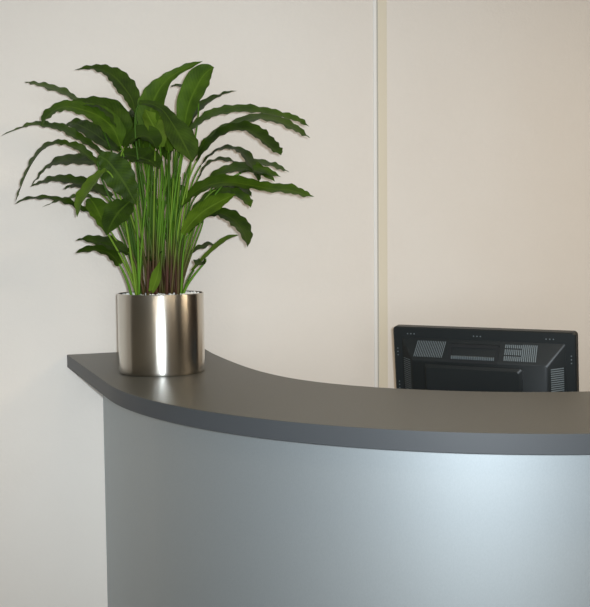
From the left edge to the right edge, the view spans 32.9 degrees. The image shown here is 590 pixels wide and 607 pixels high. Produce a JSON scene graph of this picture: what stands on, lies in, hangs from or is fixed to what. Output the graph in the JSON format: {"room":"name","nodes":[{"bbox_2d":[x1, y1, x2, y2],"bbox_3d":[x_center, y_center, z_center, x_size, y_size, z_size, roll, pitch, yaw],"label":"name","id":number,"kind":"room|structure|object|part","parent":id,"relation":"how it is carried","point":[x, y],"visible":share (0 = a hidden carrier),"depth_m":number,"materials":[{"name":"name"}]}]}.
{"room":"lobby","nodes":[
{"label":"lobby","id":0,"kind":"room"},
{"bbox_2d":[0,0,589,606],"bbox_3d":[-0.269,-0.152,2.884,5.800,2.750,0.100,-2,4,-21],"label":"wall","id":1,"kind":"structure","parent":0,"point":[488,101],"depth_m":2.93,"materials":[{"name":"paint"}]},
{"bbox_2d":[373,0,377,386],"bbox_3d":[0.244,-0.212,3.026,0.010,2.660,0.003,-2,4,-21],"label":"trim","id":2,"kind":"structure","parent":1,"relation":"attached to","point":[374,1],"depth_m":3.02,"materials":[{"name":"white paint"}]},
{"bbox_2d":[376,0,378,386],"bbox_3d":[0.250,-0.212,3.029,0.005,2.660,0.002,-2,4,-21],"label":"trim","id":3,"kind":"structure","parent":1,"relation":"attached to","point":[376,0],"depth_m":3.02,"materials":[{"name":"grey paint"}]},
{"bbox_2d":[378,0,387,387],"bbox_3d":[0.266,-0.212,3.034,0.030,2.660,0.004,-2,4,-21],"label":"trim","id":4,"kind":"structure","parent":1,"relation":"attached to","point":[382,4],"depth_m":3.02,"materials":[{"name":"beige paint"}]},
{"bbox_3d":[0.734,1.433,0.454,5.800,0.100,5.538,-2,4,-21],"label":"floor","id":5,"kind":"structure","parent":0,"visible":0},
{"bbox_2d":[67,349,589,606],"bbox_3d":[0.591,0.699,2.410,1.998,1.100,1.506,-2,4,-21],"label":"reception desk","id":6,"kind":"object","parent":5,"relation":"on","point":[228,483],"depth_m":1.80,"materials":[{"name":"metal"}]},
{"bbox_2d":[1,61,313,376],"bbox_3d":[-0.321,-0.204,2.346,0.724,0.729,0.278,-1,4,-3],"label":"potted plant","id":7,"kind":"object","parent":6,"relation":"on","point":[161,322],"visible":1,"depth_m":2.31,"materials":[{"name":"green plant"}]},
{"bbox_3d":[-0.365,-0.189,2.353,0.004,0.341,0.042,-2,4,-21],"label":"stem","id":8,"kind":"part","parent":7,"relation":"part of","materials":[{"name":"green plant"}]},
{"bbox_3d":[-0.355,-0.134,2.329,0.005,0.236,0.028,1,4,16],"label":"stem","id":9,"kind":"part","parent":7,"relation":"part of","materials":[{"name":"green plant"}]},
{"bbox_3d":[-0.346,-0.171,2.290,0.038,0.314,0.014,-2,4,-21],"label":"stem","id":10,"kind":"part","parent":7,"relation":"part of","materials":[{"name":"green plant"}]},
{"bbox_3d":[-0.343,-0.172,2.331,0.012,0.311,0.032,-2,4,-21],"label":"stem","id":11,"kind":"part","parent":7,"relation":"part of","materials":[{"name":"green plant"}]},
{"bbox_3d":[-0.342,-0.186,2.359,0.008,0.335,0.044,-2,4,-21],"label":"stem","id":12,"kind":"part","parent":7,"relation":"part of","materials":[{"name":"green plant"}]},
{"bbox_3d":[-0.334,-0.165,2.299,0.025,0.302,0.021,-2,4,-21],"label":"stem","id":13,"kind":"part","parent":7,"relation":"part of","materials":[{"name":"green plant"}]},
{"bbox_3d":[-0.335,-0.168,2.356,0.034,0.300,0.028,-2,4,-21],"label":"stem","id":14,"kind":"part","parent":7,"relation":"part of","materials":[{"name":"green plant"}]},
{"bbox_3d":[-0.323,-0.181,2.289,0.019,0.334,0.023,-2,4,-21],"label":"stem","id":15,"kind":"part","parent":7,"relation":"part of","materials":[{"name":"green plant"}]},
{"bbox_3d":[-0.329,-0.175,2.350,0.006,0.313,0.039,-2,4,-21],"label":"stem","id":16,"kind":"part","parent":7,"relation":"part of","materials":[{"name":"green plant"}]},
{"bbox_3d":[-0.315,-0.172,2.307,0.031,0.313,0.020,-2,4,-21],"label":"stem","id":17,"kind":"part","parent":7,"relation":"part of","materials":[{"name":"green plant"}]},
{"bbox_3d":[-0.323,-0.178,2.363,0.005,0.318,0.039,-1,4,-2],"label":"stem","id":18,"kind":"part","parent":7,"relation":"part of","materials":[{"name":"green plant"}]},
{"bbox_3d":[-0.310,-0.141,2.294,0.029,0.253,0.014,-2,4,-21],"label":"stem","id":19,"kind":"part","parent":7,"relation":"part of","materials":[{"name":"green plant"}]},
{"bbox_3d":[-0.314,0.067,2.352,0.201,0.186,0.201,-2,4,-21],"label":"pot","id":20,"kind":"part","parent":7,"relation":"part of","materials":[{"name":"silver metal"}]},
{"bbox_3d":[-0.316,-0.183,2.360,0.005,0.328,0.040,-1,4,-3],"label":"stem","id":21,"kind":"part","parent":7,"relation":"part of","materials":[{"name":"green plant"}]},
{"bbox_3d":[-0.311,-0.173,2.354,0.005,0.309,0.042,1,4,27],"label":"stem","id":22,"kind":"part","parent":7,"relation":"part of","materials":[{"name":"green plant"}]},
{"bbox_3d":[-0.311,-0.170,2.374,0.006,0.300,0.041,-1,4,-3],"label":"stem","id":23,"kind":"part","parent":7,"relation":"part of","materials":[{"name":"green plant"}]},
{"bbox_3d":[-0.293,-0.181,2.301,0.023,0.332,0.024,-2,4,-21],"label":"stem","id":24,"kind":"part","parent":7,"relation":"part of","materials":[{"name":"green plant"}]},
{"bbox_3d":[-0.296,-0.185,2.341,0.006,0.335,0.038,0,4,12],"label":"stem","id":25,"kind":"part","parent":7,"relation":"part of","materials":[{"name":"green plant"}]},
{"bbox_3d":[-0.291,-0.165,2.322,0.005,0.298,0.032,-2,4,-21],"label":"stem","id":26,"kind":"part","parent":7,"relation":"part of","materials":[{"name":"green plant"}]},
{"bbox_3d":[-0.287,-0.151,2.298,0.027,0.272,0.017,-2,4,-21],"label":"stem","id":27,"kind":"part","parent":7,"relation":"part of","materials":[{"name":"green plant"}]},
{"bbox_3d":[-0.286,-0.159,2.323,0.005,0.286,0.031,1,4,17],"label":"stem","id":28,"kind":"part","parent":7,"relation":"part of","materials":[{"name":"green plant"}]},
{"bbox_3d":[-0.280,-0.170,2.337,0.005,0.304,0.033,-1,4,-3],"label":"stem","id":29,"kind":"part","parent":7,"relation":"part of","materials":[{"name":"green plant"}]},
{"bbox_3d":[-0.277,-0.179,2.331,0.038,0.324,0.023,-2,4,-21],"label":"stem","id":30,"kind":"part","parent":7,"relation":"part of","materials":[{"name":"green plant"}]},
{"bbox_3d":[-0.283,-0.163,2.402,0.004,0.283,0.048,1,4,24],"label":"stem","id":31,"kind":"part","parent":7,"relation":"part of","materials":[{"name":"green plant"}]},
{"bbox_3d":[-0.272,-0.165,2.363,0.005,0.291,0.045,2,5,31],"label":"stem","id":32,"kind":"part","parent":7,"relation":"part of","materials":[{"name":"green plant"}]},
{"bbox_3d":[-0.257,-0.182,2.314,0.052,0.332,0.015,-2,4,-21],"label":"stem","id":33,"kind":"part","parent":7,"relation":"part of","materials":[{"name":"green plant"}]},
{"bbox_2d":[67,349,589,454],"bbox_3d":[0.519,0.187,2.099,2.501,0.035,1.090,0,4,14],"label":"countertop","id":34,"kind":"structure","parent":6,"relation":"on","point":[230,397],"depth_m":1.82,"materials":[{"name":"laminate"}]},
{"bbox_2d":[393,324,578,391],"bbox_3d":[0.446,0.284,2.416,0.453,0.450,0.190,2,4,28],"label":"computer monitor","id":35,"kind":"object","parent":6,"relation":"on","point":[443,358],"visible":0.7,"depth_m":2.39,"materials":[{"name":"black plastic"}]},
{"bbox_2d":[404,357,411,388],"bbox_3d":[0.285,0.211,2.506,0.017,0.153,0.045,-2,4,-23],"label":"vent grille","id":36,"kind":"object","parent":35,"relation":"attached to","point":[407,360],"depth_m":2.50,"materials":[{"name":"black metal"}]},
{"bbox_2d":[414,340,445,357],"bbox_3d":[0.331,0.112,2.458,0.078,0.038,0.019,2,4,28],"label":"vent grille","id":37,"kind":"object","parent":35,"relation":"attached to","point":[422,348],"depth_m":2.46,"materials":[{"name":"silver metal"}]},
{"bbox_2d":[503,345,537,361],"bbox_3d":[0.531,0.117,2.354,0.076,0.038,0.019,2,4,28],"label":"vent grille","id":38,"kind":"object","parent":35,"relation":"attached to","point":[511,353],"depth_m":2.35,"materials":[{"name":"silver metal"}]},
{"bbox_2d":[551,368,563,391],"bbox_3d":[0.614,0.226,2.335,0.046,0.155,0.017,-1,4,-12],"label":"vent grille","id":39,"kind":"object","parent":35,"relation":"attached to","point":[557,374],"depth_m":2.32,"materials":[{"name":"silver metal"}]}
]}

